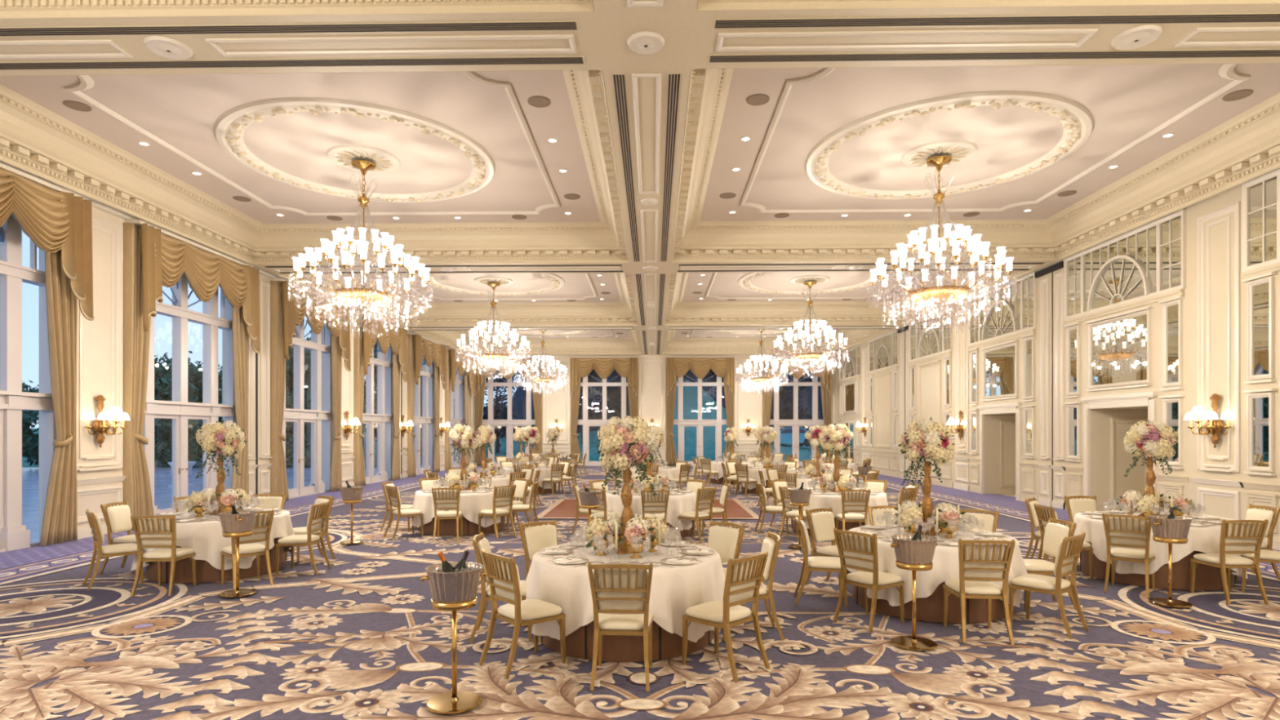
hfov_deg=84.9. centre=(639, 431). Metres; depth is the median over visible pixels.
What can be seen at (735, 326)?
ceiling vent
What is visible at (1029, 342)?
wall mirror
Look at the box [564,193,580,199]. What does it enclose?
ceiling speaker
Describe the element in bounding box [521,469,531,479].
cushion
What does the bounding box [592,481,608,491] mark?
cushion
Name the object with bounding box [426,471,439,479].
dining chair
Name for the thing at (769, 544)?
cushion
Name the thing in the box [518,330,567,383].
crystal chandelier
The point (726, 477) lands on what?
seat cushion
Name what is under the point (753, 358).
crystal chandelier
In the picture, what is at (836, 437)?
flower arrangement
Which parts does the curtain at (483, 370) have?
drape panel, drape panel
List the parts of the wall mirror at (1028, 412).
mirror pane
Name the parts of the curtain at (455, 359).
drape panel, drape panel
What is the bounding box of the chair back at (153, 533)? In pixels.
[137,518,171,548]
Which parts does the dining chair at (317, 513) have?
leg, leg, seat frame, leg, leg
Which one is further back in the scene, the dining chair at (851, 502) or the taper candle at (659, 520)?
the dining chair at (851, 502)
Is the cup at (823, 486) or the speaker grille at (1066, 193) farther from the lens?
the speaker grille at (1066, 193)
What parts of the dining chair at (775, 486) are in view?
leg, leg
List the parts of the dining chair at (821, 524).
leg, seat frame, leg, leg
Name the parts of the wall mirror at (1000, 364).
mirror pane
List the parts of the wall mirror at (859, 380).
mirror pane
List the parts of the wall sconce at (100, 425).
lamp shade, arm, plate, arm, lamp shade, arm, arm, lamp shade, lamp shade, arm, lamp shade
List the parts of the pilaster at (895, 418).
mirror pane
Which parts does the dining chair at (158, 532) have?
leg, leg, seat frame, leg, leg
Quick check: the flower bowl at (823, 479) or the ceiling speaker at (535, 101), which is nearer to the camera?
the ceiling speaker at (535, 101)
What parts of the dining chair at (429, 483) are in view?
leg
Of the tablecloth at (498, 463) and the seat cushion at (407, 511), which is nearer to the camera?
the seat cushion at (407, 511)
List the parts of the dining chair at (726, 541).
leg, leg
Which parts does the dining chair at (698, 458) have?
leg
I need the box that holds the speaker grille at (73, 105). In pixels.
[64,102,89,111]
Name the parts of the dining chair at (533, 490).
leg, seat frame, leg, leg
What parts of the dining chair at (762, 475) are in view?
leg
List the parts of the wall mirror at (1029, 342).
mirror pane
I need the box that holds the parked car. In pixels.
[770,427,810,446]
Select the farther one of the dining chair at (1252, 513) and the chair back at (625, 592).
the dining chair at (1252, 513)
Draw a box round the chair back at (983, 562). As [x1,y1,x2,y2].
[962,543,1006,582]
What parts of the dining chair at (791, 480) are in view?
leg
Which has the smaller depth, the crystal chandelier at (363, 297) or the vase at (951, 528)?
the vase at (951, 528)
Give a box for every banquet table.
[145,537,284,583]
[418,510,505,535]
[526,483,555,493]
[539,620,713,662]
[605,513,692,538]
[710,474,736,484]
[741,480,773,494]
[793,511,864,536]
[852,581,1008,623]
[1080,542,1233,590]
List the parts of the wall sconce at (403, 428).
plate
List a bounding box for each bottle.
[231,504,239,514]
[345,480,351,488]
[437,551,454,573]
[453,550,469,572]
[582,484,590,491]
[798,482,804,489]
[911,524,922,540]
[1166,506,1175,519]
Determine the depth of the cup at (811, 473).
17.12 m
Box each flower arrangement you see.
[195,419,247,515]
[448,423,479,490]
[474,424,496,476]
[512,426,528,457]
[520,426,541,467]
[546,427,559,457]
[595,415,659,554]
[642,423,665,490]
[724,426,739,459]
[754,427,766,457]
[757,426,777,467]
[804,424,829,476]
[819,423,853,492]
[824,426,832,462]
[897,417,955,535]
[1123,420,1177,516]
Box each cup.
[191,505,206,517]
[200,502,215,514]
[221,505,236,511]
[235,502,242,511]
[450,483,460,491]
[469,483,479,490]
[490,470,496,475]
[591,537,610,555]
[608,533,622,549]
[626,540,645,558]
[631,484,640,492]
[642,534,661,552]
[644,485,653,490]
[657,484,667,490]
[808,471,814,477]
[819,484,829,492]
[838,484,848,489]
[847,484,854,492]
[906,522,923,534]
[933,519,946,533]
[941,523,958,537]
[1122,505,1137,515]
[1142,508,1158,520]
[1154,506,1163,513]
[1168,508,1186,516]
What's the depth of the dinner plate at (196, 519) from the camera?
8.81 m
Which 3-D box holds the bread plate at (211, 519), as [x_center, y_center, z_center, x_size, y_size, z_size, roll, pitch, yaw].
[-5.455,1.127,8.879,0.174,0.012,0.174,0,0,1]
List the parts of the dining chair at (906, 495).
leg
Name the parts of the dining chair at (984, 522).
leg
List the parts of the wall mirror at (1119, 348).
mirror pane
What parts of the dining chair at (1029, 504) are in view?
leg, leg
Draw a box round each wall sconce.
[80,395,129,447]
[341,411,360,439]
[399,414,413,438]
[439,417,450,435]
[548,418,564,432]
[648,418,657,426]
[741,418,755,436]
[855,417,867,437]
[946,410,966,440]
[1183,393,1235,448]
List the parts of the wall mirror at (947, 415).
mirror pane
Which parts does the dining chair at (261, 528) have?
leg, leg, seat frame, leg, leg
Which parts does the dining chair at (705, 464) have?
leg, leg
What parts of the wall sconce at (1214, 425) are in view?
lamp shade, arm, lamp shade, lamp shade, arm, arm, arm, lamp shade, plate, arm, lamp shade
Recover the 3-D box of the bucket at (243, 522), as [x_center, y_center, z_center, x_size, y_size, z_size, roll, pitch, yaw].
[-4.639,1.066,8.072,0.391,0.256,0.387,0,0,6]
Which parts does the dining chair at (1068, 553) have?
leg, leg, seat frame, leg, leg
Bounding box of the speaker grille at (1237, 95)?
[1224,91,1251,100]
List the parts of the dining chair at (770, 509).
leg, leg, seat frame, leg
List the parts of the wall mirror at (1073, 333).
mirror pane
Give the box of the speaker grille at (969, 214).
[964,213,978,216]
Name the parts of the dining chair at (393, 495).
leg, leg, seat frame, leg, leg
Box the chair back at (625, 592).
[593,568,648,614]
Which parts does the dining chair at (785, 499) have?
leg, seat frame, leg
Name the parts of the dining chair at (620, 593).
leg, leg, seat frame, leg, leg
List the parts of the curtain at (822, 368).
drape panel, drape panel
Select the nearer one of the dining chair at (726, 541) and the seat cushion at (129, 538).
the dining chair at (726, 541)
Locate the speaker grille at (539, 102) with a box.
[528,97,549,106]
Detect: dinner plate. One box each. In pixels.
[155,512,182,515]
[176,518,202,522]
[240,506,257,510]
[538,548,573,554]
[552,556,588,564]
[565,540,591,546]
[606,561,642,564]
[660,541,691,546]
[660,557,697,564]
[680,548,715,555]
[854,530,882,534]
[860,524,888,529]
[881,537,891,541]
[936,540,963,546]
[957,526,971,530]
[973,537,1005,540]
[975,531,1007,536]
[1080,511,1107,515]
[1105,510,1125,513]
[1189,515,1220,519]
[1190,523,1208,526]
[1202,520,1221,524]
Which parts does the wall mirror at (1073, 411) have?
mirror pane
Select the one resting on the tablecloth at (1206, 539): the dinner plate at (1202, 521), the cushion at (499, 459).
the dinner plate at (1202, 521)
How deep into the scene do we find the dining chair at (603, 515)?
11.92 m
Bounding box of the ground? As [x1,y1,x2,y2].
[22,467,377,541]
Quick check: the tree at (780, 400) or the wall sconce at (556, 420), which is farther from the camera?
the tree at (780, 400)
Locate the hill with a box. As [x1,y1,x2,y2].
[499,368,823,432]
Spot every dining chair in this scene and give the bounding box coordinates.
[82,509,143,590]
[98,500,137,574]
[130,514,196,596]
[173,496,191,512]
[220,509,274,590]
[253,493,286,509]
[275,501,332,574]
[284,494,335,564]
[380,480,417,531]
[383,484,423,539]
[418,477,441,488]
[423,469,430,478]
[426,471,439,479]
[431,487,462,542]
[446,467,462,475]
[468,532,533,643]
[477,476,492,487]
[478,484,516,538]
[478,549,565,679]
[481,466,499,474]
[484,457,501,473]
[495,456,506,463]
[499,460,512,470]
[506,458,519,466]
[506,477,529,526]
[507,480,540,531]
[509,471,526,502]
[513,464,533,496]
[516,466,533,500]
[517,468,542,506]
[518,519,557,600]
[531,453,539,457]
[533,460,547,466]
[537,457,549,466]
[541,454,552,459]
[542,463,564,495]
[546,456,555,466]
[555,456,559,464]
[558,460,571,490]
[559,462,577,492]
[562,453,577,476]
[570,482,601,535]
[571,453,581,473]
[577,453,586,475]
[583,487,617,540]
[587,562,653,692]
[589,480,608,524]
[604,468,620,486]
[613,468,623,490]
[634,516,657,537]
[639,489,669,540]
[642,464,658,488]
[667,463,691,489]
[675,461,688,488]
[676,486,716,542]
[680,462,697,483]
[681,551,769,682]
[686,479,706,527]
[691,457,708,483]
[696,456,708,479]
[698,482,730,535]
[699,457,718,484]
[707,520,745,606]
[719,531,784,640]
[720,462,740,493]
[724,461,738,490]
[728,458,742,485]
[733,463,757,496]
[736,454,746,460]
[746,456,758,462]
[754,460,764,466]
[754,481,788,533]
[756,469,782,508]
[762,454,773,465]
[765,467,777,502]
[767,464,787,497]
[769,478,793,528]
[774,453,784,459]
[777,472,796,502]
[778,485,813,542]
[783,460,796,467]
[785,454,793,462]
[789,457,799,471]
[793,515,847,607]
[795,467,808,475]
[802,459,821,473]
[804,506,840,591]
[810,457,822,462]
[812,477,822,488]
[832,460,848,473]
[833,528,904,631]
[835,488,870,529]
[838,467,853,475]
[840,457,853,462]
[852,459,871,485]
[857,469,879,488]
[864,471,878,488]
[865,479,887,492]
[867,505,901,524]
[888,482,919,509]
[897,486,916,506]
[942,538,1015,644]
[959,507,999,532]
[1008,532,1088,639]
[1022,517,1076,609]
[1024,497,1044,559]
[1034,502,1093,580]
[1064,495,1097,522]
[1102,512,1155,598]
[1164,499,1192,515]
[1190,519,1269,604]
[1234,503,1279,580]
[1241,549,1279,591]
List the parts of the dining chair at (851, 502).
leg, leg, seat frame, leg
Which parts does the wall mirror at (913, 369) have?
mirror pane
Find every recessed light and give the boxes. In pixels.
[137,141,150,146]
[191,171,201,175]
[547,137,557,142]
[558,168,567,173]
[731,167,740,171]
[740,136,751,141]
[1107,164,1119,168]
[1161,133,1174,137]
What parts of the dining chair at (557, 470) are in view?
leg, seat frame, leg, leg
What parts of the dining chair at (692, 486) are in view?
leg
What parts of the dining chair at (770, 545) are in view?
seat frame, leg, leg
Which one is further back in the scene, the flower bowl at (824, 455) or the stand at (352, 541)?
the flower bowl at (824, 455)
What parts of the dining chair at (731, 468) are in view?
leg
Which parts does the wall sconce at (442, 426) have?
plate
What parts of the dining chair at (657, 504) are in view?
leg, leg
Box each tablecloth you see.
[130,508,295,570]
[411,486,509,527]
[444,474,516,498]
[497,460,533,474]
[500,466,560,488]
[524,540,724,642]
[539,456,573,469]
[601,488,699,530]
[622,466,679,488]
[706,461,754,479]
[737,466,795,489]
[746,457,783,465]
[787,488,888,528]
[796,475,857,488]
[802,462,857,479]
[838,524,1027,607]
[1073,511,1248,578]
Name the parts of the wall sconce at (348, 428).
lamp shade, plate, lamp shade, lamp shade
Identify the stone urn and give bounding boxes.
[168,461,195,488]
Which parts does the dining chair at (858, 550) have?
leg, leg, leg, seat frame, leg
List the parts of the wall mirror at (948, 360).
mirror pane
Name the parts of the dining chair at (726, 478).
leg, leg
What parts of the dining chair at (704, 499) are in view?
leg, seat frame, leg, leg, leg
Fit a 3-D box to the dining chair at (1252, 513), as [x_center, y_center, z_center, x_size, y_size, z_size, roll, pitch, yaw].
[7.838,1.431,9.064,0.561,0.933,0.478,0,0,4]
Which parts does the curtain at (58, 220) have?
drape panel, tail trim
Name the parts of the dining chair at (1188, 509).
leg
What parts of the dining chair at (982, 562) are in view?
leg, leg, seat frame, leg, leg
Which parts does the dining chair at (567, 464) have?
leg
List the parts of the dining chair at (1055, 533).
leg, seat frame, leg, leg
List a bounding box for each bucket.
[217,510,257,533]
[339,485,364,500]
[420,561,487,603]
[559,457,571,462]
[577,489,602,505]
[787,488,812,503]
[857,466,871,475]
[890,533,937,564]
[1147,515,1192,538]
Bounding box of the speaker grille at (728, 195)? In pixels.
[720,193,734,198]
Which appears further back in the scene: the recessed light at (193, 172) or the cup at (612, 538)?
the recessed light at (193, 172)
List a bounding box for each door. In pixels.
[844,420,855,465]
[977,402,1022,501]
[1080,391,1158,511]
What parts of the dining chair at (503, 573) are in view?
leg, leg, seat frame, leg, leg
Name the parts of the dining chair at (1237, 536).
leg, seat frame, leg, leg, leg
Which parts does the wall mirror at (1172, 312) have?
mirror pane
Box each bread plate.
[202,518,217,520]
[551,554,569,558]
[558,545,576,549]
[584,561,604,565]
[641,561,662,566]
[680,546,697,549]
[680,555,700,559]
[861,528,876,531]
[876,534,888,537]
[884,524,898,527]
[967,529,982,533]
[984,536,1002,538]
[1198,522,1216,524]
[1204,519,1222,520]
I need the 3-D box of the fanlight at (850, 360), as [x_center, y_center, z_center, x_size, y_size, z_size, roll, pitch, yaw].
[10.578,-3.400,35.331,0.100,1.480,3.800,0,0,1]
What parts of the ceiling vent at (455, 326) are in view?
vent frame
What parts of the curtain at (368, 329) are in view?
drape panel, drape panel, tail trim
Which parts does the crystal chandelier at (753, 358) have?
chain and rod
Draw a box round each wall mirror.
[838,382,843,416]
[843,380,856,413]
[855,377,861,414]
[855,417,861,445]
[867,374,873,413]
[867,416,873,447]
[891,368,898,412]
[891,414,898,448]
[908,364,916,410]
[908,413,916,422]
[942,355,951,408]
[942,410,951,442]
[968,348,978,405]
[968,408,978,454]
[980,339,1018,401]
[1021,333,1035,401]
[1021,404,1035,458]
[1063,322,1081,398]
[1063,401,1081,462]
[1084,306,1152,391]
[1158,295,1184,390]
[1158,395,1184,469]
[1241,271,1277,383]
[1241,388,1277,475]
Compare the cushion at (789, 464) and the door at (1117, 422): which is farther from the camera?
the cushion at (789, 464)
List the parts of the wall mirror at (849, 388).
mirror pane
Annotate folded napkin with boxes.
[160,512,177,514]
[179,518,195,521]
[262,508,279,511]
[544,548,567,552]
[559,557,582,563]
[573,540,586,545]
[666,540,684,545]
[667,558,689,564]
[686,549,708,552]
[857,530,877,533]
[864,524,883,528]
[943,540,958,545]
[979,537,1002,540]
[980,532,1001,534]
[1084,511,1102,514]
[1092,515,1111,518]
[1111,509,1124,512]
[1191,522,1201,525]
[1194,515,1214,518]
[1207,520,1221,523]
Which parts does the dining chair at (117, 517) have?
leg, seat frame, leg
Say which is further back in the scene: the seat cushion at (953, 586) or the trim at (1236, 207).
the trim at (1236, 207)
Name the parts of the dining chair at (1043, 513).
leg, leg, seat frame, leg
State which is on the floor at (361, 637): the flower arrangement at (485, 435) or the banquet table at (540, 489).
the banquet table at (540, 489)
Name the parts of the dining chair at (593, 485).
leg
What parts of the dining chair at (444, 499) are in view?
leg, leg, seat frame, leg, leg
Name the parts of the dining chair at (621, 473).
leg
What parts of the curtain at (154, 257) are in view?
drape panel, tail trim, drape panel, tail trim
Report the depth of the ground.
23.79 m
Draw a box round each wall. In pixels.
[0,160,468,539]
[468,353,837,466]
[837,167,1279,538]
[897,261,1063,506]
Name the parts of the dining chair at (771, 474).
leg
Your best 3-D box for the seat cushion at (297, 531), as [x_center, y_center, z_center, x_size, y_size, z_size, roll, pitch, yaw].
[-4.893,1.450,10.252,0.447,0.073,0.436,0,0,41]
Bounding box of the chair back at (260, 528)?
[235,514,267,544]
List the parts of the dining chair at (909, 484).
leg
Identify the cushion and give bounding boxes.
[93,515,104,543]
[97,542,137,554]
[106,504,132,533]
[112,534,137,542]
[142,547,194,559]
[177,499,189,511]
[222,543,265,555]
[254,496,282,508]
[277,534,319,543]
[293,526,324,534]
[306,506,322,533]
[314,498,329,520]
[384,483,394,502]
[388,504,413,510]
[390,488,401,507]
[392,508,422,515]
[421,480,440,488]
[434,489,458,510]
[436,511,462,517]
[448,469,461,475]
[477,479,489,487]
[477,537,491,581]
[480,508,509,515]
[484,468,497,474]
[485,580,527,596]
[493,559,521,601]
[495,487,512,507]
[497,457,506,462]
[497,598,562,621]
[501,462,512,467]
[508,504,533,510]
[511,473,523,485]
[512,500,523,505]
[513,480,526,497]
[515,466,527,471]
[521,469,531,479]
[524,524,556,560]
[528,484,534,502]
[533,462,546,466]
[542,478,560,481]
[552,465,562,477]
[559,476,574,479]
[560,462,568,473]
[570,455,576,463]
[574,485,580,506]
[578,507,601,513]
[591,493,604,511]
[591,511,617,518]
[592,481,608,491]
[598,611,653,631]
[639,514,664,520]
[642,492,666,513]
[643,466,657,476]
[669,478,686,481]
[675,462,685,470]
[679,465,688,477]
[679,511,709,518]
[680,476,693,479]
[685,600,751,622]
[686,481,702,493]
[692,463,696,475]
[695,489,713,511]
[700,506,724,513]
[701,459,709,469]
[702,470,717,473]
[707,525,739,561]
[720,485,728,505]
[723,560,757,605]
[724,476,739,479]
[727,462,736,473]
[736,465,746,477]
[738,478,756,481]
[747,457,756,462]
[755,462,764,466]
[759,582,768,595]
[760,472,765,486]
[760,485,767,504]
[760,537,776,580]
[762,506,787,511]
[764,488,773,492]
[768,469,777,483]
[772,466,785,472]
[773,481,786,499]
[774,453,782,458]
[780,474,795,487]
[782,488,798,510]
[784,462,795,466]
[785,510,813,517]
[794,458,799,467]
[797,469,808,475]
[800,520,810,555]
[808,556,845,568]
[810,511,835,542]
[813,480,822,488]
[816,545,839,557]
[836,513,864,519]
[838,469,850,474]
[839,461,846,467]
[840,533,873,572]
[841,458,852,462]
[843,492,867,512]
[846,570,902,586]
[865,481,884,492]
[871,509,901,524]
[897,489,911,505]
[945,578,1002,595]
[959,512,994,531]
[1011,573,1070,591]
[1022,559,1054,571]
[1028,501,1039,527]
[1034,530,1044,537]
[1041,508,1058,531]
[1042,522,1069,556]
[1068,498,1096,520]
[1082,541,1090,547]
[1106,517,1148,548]
[1111,547,1155,559]
[1164,504,1188,515]
[1193,553,1253,565]
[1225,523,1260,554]
[1241,549,1279,560]
[1244,508,1274,537]
[1260,542,1266,548]
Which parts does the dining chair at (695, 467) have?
leg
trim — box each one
[0,0,1279,355]
[64,71,560,215]
[76,214,126,539]
[83,197,837,356]
[248,280,272,506]
[341,314,355,486]
[384,273,597,300]
[399,336,408,478]
[439,388,444,471]
[469,359,835,466]
[488,329,613,337]
[690,329,815,336]
[705,271,921,299]
[739,63,1250,213]
[839,262,1279,550]
[861,346,869,460]
[897,331,910,479]
[953,307,969,490]
[1037,270,1065,509]
[1191,201,1243,519]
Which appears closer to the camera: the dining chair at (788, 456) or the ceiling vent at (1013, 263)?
the ceiling vent at (1013, 263)
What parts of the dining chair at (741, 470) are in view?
leg, leg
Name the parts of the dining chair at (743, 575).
leg, leg, seat frame, leg, leg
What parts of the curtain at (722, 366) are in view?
drape panel, drape panel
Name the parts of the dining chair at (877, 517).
leg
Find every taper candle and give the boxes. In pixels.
[208,492,209,511]
[242,489,244,507]
[615,521,617,549]
[657,518,660,545]
[826,475,827,488]
[850,475,852,488]
[897,503,900,526]
[936,507,937,530]
[1128,493,1130,511]
[1170,493,1173,506]
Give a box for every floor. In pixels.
[0,465,1279,719]
[533,498,762,519]
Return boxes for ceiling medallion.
[326,144,400,173]
[474,276,513,285]
[790,275,829,284]
[901,139,977,168]
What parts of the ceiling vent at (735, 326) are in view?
vent frame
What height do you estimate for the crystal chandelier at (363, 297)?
3.129 m
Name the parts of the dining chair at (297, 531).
leg, leg, leg, leg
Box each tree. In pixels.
[22,380,39,466]
[22,409,39,446]
[154,351,222,462]
[154,395,202,467]
[217,364,222,404]
[217,403,222,457]
[285,337,365,466]
[285,386,311,467]
[362,340,454,457]
[362,373,377,445]
[453,368,533,453]
[453,377,488,419]
[515,377,588,428]
[577,368,617,444]
[581,369,630,418]
[596,377,628,404]
[677,368,723,382]
[769,368,812,428]
[770,368,791,416]
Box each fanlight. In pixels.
[839,344,861,381]
[868,328,898,373]
[908,306,952,362]
[968,271,1036,346]
[1063,208,1186,319]
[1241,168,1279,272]
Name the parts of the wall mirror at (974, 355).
mirror pane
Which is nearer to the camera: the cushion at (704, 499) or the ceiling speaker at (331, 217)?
the cushion at (704, 499)
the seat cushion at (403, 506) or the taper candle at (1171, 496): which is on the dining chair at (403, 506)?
the seat cushion at (403, 506)
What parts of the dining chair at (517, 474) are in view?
leg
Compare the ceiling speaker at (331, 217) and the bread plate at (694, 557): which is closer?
the bread plate at (694, 557)
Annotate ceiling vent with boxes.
[0,21,578,35]
[0,56,585,69]
[263,264,622,267]
[277,270,623,273]
[408,326,634,328]
[414,328,635,330]
[612,73,639,261]
[635,273,644,325]
[641,329,647,354]
[657,273,665,325]
[657,329,661,354]
[660,72,680,261]
[668,325,897,327]
[668,328,892,329]
[676,268,1031,271]
[677,262,1045,266]
[707,48,1279,62]
[712,13,1279,27]
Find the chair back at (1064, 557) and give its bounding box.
[1053,540,1074,576]
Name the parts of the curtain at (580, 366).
drape panel, drape panel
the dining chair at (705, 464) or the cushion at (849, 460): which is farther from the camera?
the cushion at (849, 460)
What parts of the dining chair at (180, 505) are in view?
leg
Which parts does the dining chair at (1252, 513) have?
leg, leg, leg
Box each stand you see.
[218,529,256,598]
[339,498,364,544]
[425,595,482,714]
[580,504,599,527]
[787,502,811,549]
[858,475,866,487]
[891,560,937,650]
[1148,535,1192,608]
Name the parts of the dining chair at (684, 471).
leg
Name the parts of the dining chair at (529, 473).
leg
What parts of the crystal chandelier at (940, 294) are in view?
lamp shade, lamp shade, lamp shade, lamp shade, lamp shade, lamp shade, lamp shade, lamp shade, lamp shade, lamp shade, lamp shade, lamp shade, lamp shade, lamp shade, lamp shade, lamp shade, lamp shade, lamp shade, lamp shade, lamp shade, lamp shade, lamp shade, lamp shade, chain and rod, lamp shade, lamp shade, lamp shade, lamp shade, lamp shade, lamp shade, lamp shade, lamp shade, lamp shade, lamp shade, lamp shade, lamp shade, lamp shade, lamp shade, lamp shade, lamp shade, lamp shade, lamp shade, lamp shade, lamp shade, lamp shade, lamp shade, lamp shade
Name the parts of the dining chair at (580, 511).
leg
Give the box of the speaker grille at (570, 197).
[564,195,579,199]
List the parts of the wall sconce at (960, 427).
lamp shade, lamp shade, plate, lamp shade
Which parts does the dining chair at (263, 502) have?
leg, leg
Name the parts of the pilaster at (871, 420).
mirror pane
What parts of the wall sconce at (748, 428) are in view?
plate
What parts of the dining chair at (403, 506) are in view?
leg, leg, leg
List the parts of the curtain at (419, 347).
drape panel, drape panel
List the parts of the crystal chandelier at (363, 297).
lamp shade, lamp shade, lamp shade, lamp shade, lamp shade, lamp shade, lamp shade, lamp shade, lamp shade, lamp shade, lamp shade, lamp shade, lamp shade, lamp shade, lamp shade, lamp shade, lamp shade, lamp shade, lamp shade, lamp shade, lamp shade, lamp shade, lamp shade, lamp shade, chain and rod, lamp shade, lamp shade, lamp shade, lamp shade, lamp shade, lamp shade, lamp shade, lamp shade, lamp shade, lamp shade, lamp shade, lamp shade, lamp shade, lamp shade, lamp shade, lamp shade, lamp shade, lamp shade, lamp shade, lamp shade, lamp shade, lamp shade, lamp shade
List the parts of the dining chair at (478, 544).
leg, leg, seat frame, leg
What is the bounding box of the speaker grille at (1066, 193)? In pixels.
[1058,191,1075,195]
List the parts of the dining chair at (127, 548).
leg, leg, seat frame, leg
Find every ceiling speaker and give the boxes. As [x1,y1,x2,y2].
[62,100,91,111]
[232,195,251,201]
[326,215,342,220]
[511,214,526,219]
[527,96,551,107]
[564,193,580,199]
[719,192,736,198]
[746,93,769,105]
[773,213,789,217]
[963,211,979,217]
[1057,190,1076,196]
[1222,88,1253,101]
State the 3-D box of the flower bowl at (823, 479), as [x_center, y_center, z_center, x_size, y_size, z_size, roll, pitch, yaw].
[3.427,0.952,12.997,0.338,0.363,0.352,0,0,33]
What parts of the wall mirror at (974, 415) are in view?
mirror pane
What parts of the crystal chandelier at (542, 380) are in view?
chain and rod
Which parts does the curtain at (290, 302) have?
drape panel, tail trim, drape panel, tail trim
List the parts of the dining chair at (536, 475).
leg, leg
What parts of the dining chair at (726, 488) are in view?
leg, seat frame, leg, leg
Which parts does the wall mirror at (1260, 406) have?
mirror pane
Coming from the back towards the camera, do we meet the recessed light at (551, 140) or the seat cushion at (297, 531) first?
the recessed light at (551, 140)
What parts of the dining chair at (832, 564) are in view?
leg, leg, seat frame, leg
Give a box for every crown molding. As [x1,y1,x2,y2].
[0,0,593,18]
[0,69,629,264]
[276,272,638,326]
[412,329,642,355]
[661,328,894,354]
[664,271,1032,325]
[671,62,1279,262]
[697,0,1279,10]
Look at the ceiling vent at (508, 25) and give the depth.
7.11 m
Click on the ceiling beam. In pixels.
(689, 35)
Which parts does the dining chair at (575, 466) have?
leg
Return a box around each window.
[0,213,55,552]
[22,378,821,467]
[142,272,235,515]
[281,317,333,498]
[361,341,393,484]
[413,356,435,475]
[449,368,464,467]
[482,369,535,465]
[577,368,635,466]
[673,368,727,466]
[769,369,823,466]
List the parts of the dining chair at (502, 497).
leg, seat frame, leg, leg, leg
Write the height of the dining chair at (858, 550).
0.933 m
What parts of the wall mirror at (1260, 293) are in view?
mirror pane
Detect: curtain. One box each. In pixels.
[0,162,93,546]
[122,220,261,529]
[270,278,351,500]
[353,311,407,486]
[406,333,446,476]
[444,347,474,470]
[474,356,542,465]
[570,356,637,466]
[666,356,733,466]
[762,355,831,459]
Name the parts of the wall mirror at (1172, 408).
mirror pane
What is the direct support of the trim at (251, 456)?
attached to the wall at (96, 334)
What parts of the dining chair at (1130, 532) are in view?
leg, leg, seat frame, leg, leg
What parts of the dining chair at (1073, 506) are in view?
leg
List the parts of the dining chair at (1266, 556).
leg, seat frame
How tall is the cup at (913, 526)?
0.144 m
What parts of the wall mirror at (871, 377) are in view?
mirror pane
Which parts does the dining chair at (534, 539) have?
leg, leg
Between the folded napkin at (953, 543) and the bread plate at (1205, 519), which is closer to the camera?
the folded napkin at (953, 543)
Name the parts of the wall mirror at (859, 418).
mirror pane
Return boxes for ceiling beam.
[0,0,1279,355]
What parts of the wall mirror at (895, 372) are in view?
mirror pane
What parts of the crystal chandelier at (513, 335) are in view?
lamp shade, lamp shade, lamp shade, lamp shade, lamp shade, lamp shade, lamp shade, lamp shade, lamp shade, lamp shade, lamp shade, chain and rod, lamp shade, lamp shade, lamp shade, lamp shade, lamp shade, lamp shade, lamp shade, lamp shade, lamp shade, lamp shade, lamp shade, lamp shade, lamp shade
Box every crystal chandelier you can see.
[292,160,431,306]
[456,282,529,362]
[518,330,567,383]
[736,329,786,382]
[773,280,848,361]
[869,155,1013,304]
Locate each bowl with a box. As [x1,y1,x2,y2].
[168,461,195,475]
[184,491,207,517]
[200,488,217,514]
[214,488,243,511]
[234,488,250,511]
[442,471,457,488]
[446,473,461,491]
[465,471,473,488]
[466,462,477,473]
[466,471,482,490]
[485,462,501,475]
[515,452,521,460]
[519,457,526,466]
[532,455,542,467]
[545,448,552,454]
[552,449,559,457]
[582,517,611,555]
[602,511,634,549]
[617,516,654,558]
[630,473,644,492]
[640,475,653,490]
[642,515,669,552]
[652,456,660,465]
[652,474,658,485]
[653,472,673,490]
[724,452,729,459]
[728,453,736,460]
[754,448,759,456]
[761,457,770,468]
[804,463,815,477]
[813,472,835,492]
[819,462,831,474]
[820,453,827,462]
[826,473,834,490]
[829,454,835,463]
[833,475,850,492]
[841,472,860,492]
[893,500,923,532]
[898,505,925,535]
[930,503,966,537]
[933,502,946,533]
[1112,489,1142,515]
[1135,493,1159,520]
[1154,491,1168,513]
[1159,491,1195,516]
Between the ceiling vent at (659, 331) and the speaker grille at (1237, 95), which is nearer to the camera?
the speaker grille at (1237, 95)
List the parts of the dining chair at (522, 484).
leg, leg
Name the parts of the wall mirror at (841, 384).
mirror pane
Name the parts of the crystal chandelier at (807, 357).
lamp shade, lamp shade, lamp shade, lamp shade, lamp shade, lamp shade, lamp shade, lamp shade, lamp shade, lamp shade, lamp shade, lamp shade, lamp shade, chain and rod, lamp shade, lamp shade, lamp shade, lamp shade, lamp shade, lamp shade, lamp shade, lamp shade, lamp shade, lamp shade, lamp shade, lamp shade, lamp shade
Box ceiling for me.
[0,62,1279,337]
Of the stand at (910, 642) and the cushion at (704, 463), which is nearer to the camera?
the stand at (910, 642)
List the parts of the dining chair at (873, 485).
leg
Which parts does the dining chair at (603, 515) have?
leg, leg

